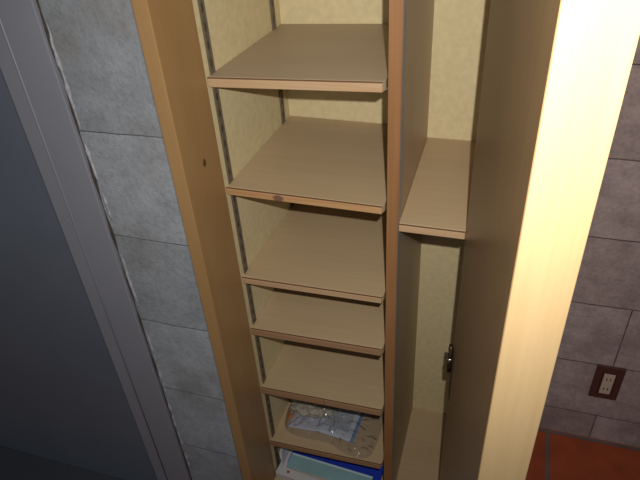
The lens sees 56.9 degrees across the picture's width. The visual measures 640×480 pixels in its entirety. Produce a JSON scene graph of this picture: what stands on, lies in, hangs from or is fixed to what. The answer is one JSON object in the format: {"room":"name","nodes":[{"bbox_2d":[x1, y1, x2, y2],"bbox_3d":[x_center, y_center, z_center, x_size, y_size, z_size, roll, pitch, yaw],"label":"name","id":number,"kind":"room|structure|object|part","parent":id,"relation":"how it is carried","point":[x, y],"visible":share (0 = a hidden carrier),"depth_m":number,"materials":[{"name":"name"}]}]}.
{"room":"entrance hall","nodes":[
{"label":"entrance hall","id":0,"kind":"room"},
{"bbox_2d":[0,446,123,479],"bbox_3d":[-0.835,0.674,1.740,0.820,0.005,0.200,8,38,16],"label":"floor","id":1,"kind":"structure","parent":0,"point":[14,464],"depth_m":1.73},
{"bbox_2d":[38,0,242,479],"bbox_3d":[-0.896,-0.503,1.240,1.491,2.500,0.487,8,38,16],"label":"wall","id":2,"kind":"structure","parent":0,"point":[97,43],"depth_m":1.03,"materials":[{"name":"grey tile"}]},
{"bbox_2d":[0,69,157,479],"bbox_3d":[-0.875,-0.184,1.182,0.814,2.039,0.038,8,38,16],"label":"door","id":3,"kind":"structure","parent":2,"relation":"in","point":[63,399],"depth_m":1.39,"materials":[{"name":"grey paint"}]},
{"bbox_2d":[0,0,192,479],"bbox_3d":[-0.855,-0.213,1.160,1.008,2.120,0.078,8,38,16],"label":"trim","id":4,"kind":"structure","parent":2,"relation":"attached to","point":[30,63],"depth_m":1.07,"materials":[{"name":"grey paint"}]},
{"bbox_2d":[525,427,639,479],"bbox_3d":[0.064,1.109,1.126,3.800,0.080,2.450,8,38,16],"label":"floor","id":5,"kind":"structure","parent":0,"point":[556,455],"depth_m":1.67,"materials":[{"name":"tile"}]},
{"bbox_2d":[131,0,639,479],"bbox_3d":[0.054,-0.064,0.969,0.580,2.000,0.800,8,38,16],"label":"storage cabinet","id":6,"kind":"object","parent":5,"relation":"on","point":[387,207],"visible":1,"depth_m":1.10,"materials":[{"name":"brown wood"}]},
{"bbox_3d":[-0.137,-0.229,1.216,0.034,2.000,0.332,8,38,16],"label":"panel","id":7,"kind":"part","parent":6,"relation":"part of","materials":[{"name":"brown wood"}]},
{"bbox_2d":[276,449,320,479],"bbox_3d":[0.055,0.602,1.715,0.272,0.024,0.285,11,38,20],"label":"stack","id":8,"kind":"object","parent":6,"relation":"on","point":[284,473],"visible":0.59,"depth_m":1.65,"materials":[{"name":"white paper"}]},
{"bbox_2d":[279,448,288,467],"bbox_3d":[-0.087,0.571,1.704,0.008,0.055,0.162,8,38,16],"label":"loose paper","id":9,"kind":"object","parent":8,"relation":"on","point":[283,452],"visible":0.25,"depth_m":1.66,"materials":[{"name":"white paper"}]},
{"bbox_2d":[288,450,383,479],"bbox_3d":[0.078,0.572,1.725,0.262,0.010,0.270,10,38,18],"label":"folder","id":10,"kind":"object","parent":8,"relation":"on","point":[376,473],"visible":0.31,"depth_m":1.64,"materials":[{"name":"blue plastic"}]},
{"bbox_2d":[287,467,326,479],"bbox_3d":[0.016,0.644,1.622,0.218,0.001,0.036,12,39,20],"label":"sheet","id":11,"kind":"object","parent":10,"relation":"on","point":[287,467],"visible":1,"depth_m":1.62,"materials":[{"name":"paper"}]},
{"bbox_2d":[286,453,372,479],"bbox_3d":[0.025,0.637,1.625,0.238,0.005,0.046,10,38,18],"label":"booklet","id":12,"kind":"object","parent":10,"relation":"on","point":[321,469],"visible":1,"depth_m":1.63,"materials":[{"name":"teal paper"}]},
{"bbox_2d":[208,24,388,90],"bbox_3d":[0.003,-0.343,1.082,0.304,0.032,0.322,8,38,16],"label":"shelf","id":13,"kind":"object","parent":6,"relation":"attached to","point":[320,57],"depth_m":1.03,"materials":[{"name":"brown wood"}]},
{"bbox_2d":[227,116,387,212],"bbox_3d":[0.015,-0.168,1.209,0.304,0.022,0.322,8,38,16],"label":"shelf","id":14,"kind":"object","parent":6,"relation":"attached to","point":[339,162],"depth_m":1.17,"materials":[{"name":"brown wood"}]},
{"bbox_2d":[242,203,386,300],"bbox_3d":[0.028,0.008,1.337,0.304,0.020,0.322,8,38,16],"label":"shelf","id":15,"kind":"object","parent":6,"relation":"attached to","point":[335,252],"depth_m":1.29,"materials":[{"name":"brown wood"}]},
{"bbox_2d":[251,288,385,354],"bbox_3d":[0.036,0.130,1.425,0.304,0.027,0.322,8,38,16],"label":"shelf","id":16,"kind":"object","parent":6,"relation":"attached to","point":[284,314],"depth_m":1.34,"materials":[{"name":"brown wood"}]},
{"bbox_2d":[261,340,384,413],"bbox_3d":[0.048,0.293,1.543,0.304,0.030,0.322,8,38,16],"label":"shelf","id":17,"kind":"object","parent":6,"relation":"attached to","point":[333,377],"depth_m":1.46,"materials":[{"name":"brown wood"}]},
{"bbox_2d":[271,399,384,466],"bbox_3d":[0.060,0.467,1.670,0.304,0.028,0.322,8,38,16],"label":"shelf","id":18,"kind":"object","parent":6,"relation":"attached to","point":[367,449],"depth_m":1.57,"materials":[{"name":"brown wood"}]},
{"bbox_3d":[0.130,-0.297,1.284,0.490,2.000,0.006,8,38,16],"label":"panel","id":19,"kind":"part","parent":6,"relation":"part of","materials":[{"name":"beige wood"}]},
{"bbox_2d":[399,137,475,235],"bbox_3d":[0.245,-0.114,1.161,0.119,0.027,0.322,8,38,16],"label":"shelf","id":20,"kind":"object","parent":6,"relation":"attached to","point":[435,202],"depth_m":1.13,"materials":[{"name":"brown wood"}]},
{"bbox_3d":[0.206,0.061,0.780,0.001,1.975,0.460,3,36,10],"label":"panel","id":21,"kind":"part","parent":6,"relation":"part of","materials":[{"name":"brown wood"}]},
{"bbox_3d":[0.230,0.063,0.776,0.048,1.978,0.462,3,36,10],"label":"door","id":22,"kind":"part","parent":6,"relation":"part of","materials":[{"name":"brown wood"}]},
{"bbox_3d":[0.042,0.467,1.620,0.272,0.050,0.234,8,38,16],"label":"plastic bag","id":23,"kind":"object","parent":6,"relation":"on","visible":0},
{"bbox_2d":[286,413,293,418],"bbox_3d":[-0.081,0.489,1.639,0.022,0.004,0.014,8,38,16],"label":"paper scrap","id":24,"kind":"object","parent":23,"relation":"in","point":[289,415],"visible":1,"depth_m":1.64,"materials":[{"name":"paper"}]},
{"bbox_2d":[288,411,320,431],"bbox_3d":[-0.026,0.480,1.641,0.097,0.007,0.113,8,38,16],"label":"folded paper","id":25,"kind":"object","parent":23,"relation":"in","point":[299,421],"visible":0.52,"depth_m":1.62,"materials":[{"name":"white paper"}]},
{"bbox_2d":[290,399,335,418],"bbox_3d":[-0.021,0.457,1.636,0.140,0.040,0.083,8,38,16],"label":"wrapper","id":26,"kind":"object","parent":25,"relation":"on","point":[314,410],"visible":0.61,"depth_m":1.61,"materials":[{"name":"beige plastic"}]},
{"bbox_2d":[316,407,364,442],"bbox_3d":[0.065,0.481,1.618,0.117,0.008,0.156,8,38,16],"label":"leaflet","id":27,"kind":"object","parent":23,"relation":"in","point":[344,424],"visible":0.68,"depth_m":1.59,"materials":[{"name":"white paper"}]},
{"bbox_2d":[539,36,639,446],"bbox_3d":[1.015,-0.456,0.990,2.315,2.500,0.200,8,38,16],"label":"wall","id":28,"kind":"structure","parent":0,"point":[602,325],"depth_m":1.46,"materials":[{"name":"grey tile"}]},
{"bbox_2d":[588,364,626,399],"bbox_3d":[0.766,0.382,1.578,0.070,0.122,0.011,8,38,16],"label":"wall outlet","id":29,"kind":"object","parent":28,"relation":"attached to","point":[607,381],"visible":1,"depth_m":1.57,"materials":[{"name":"brown plastic"}]}
]}

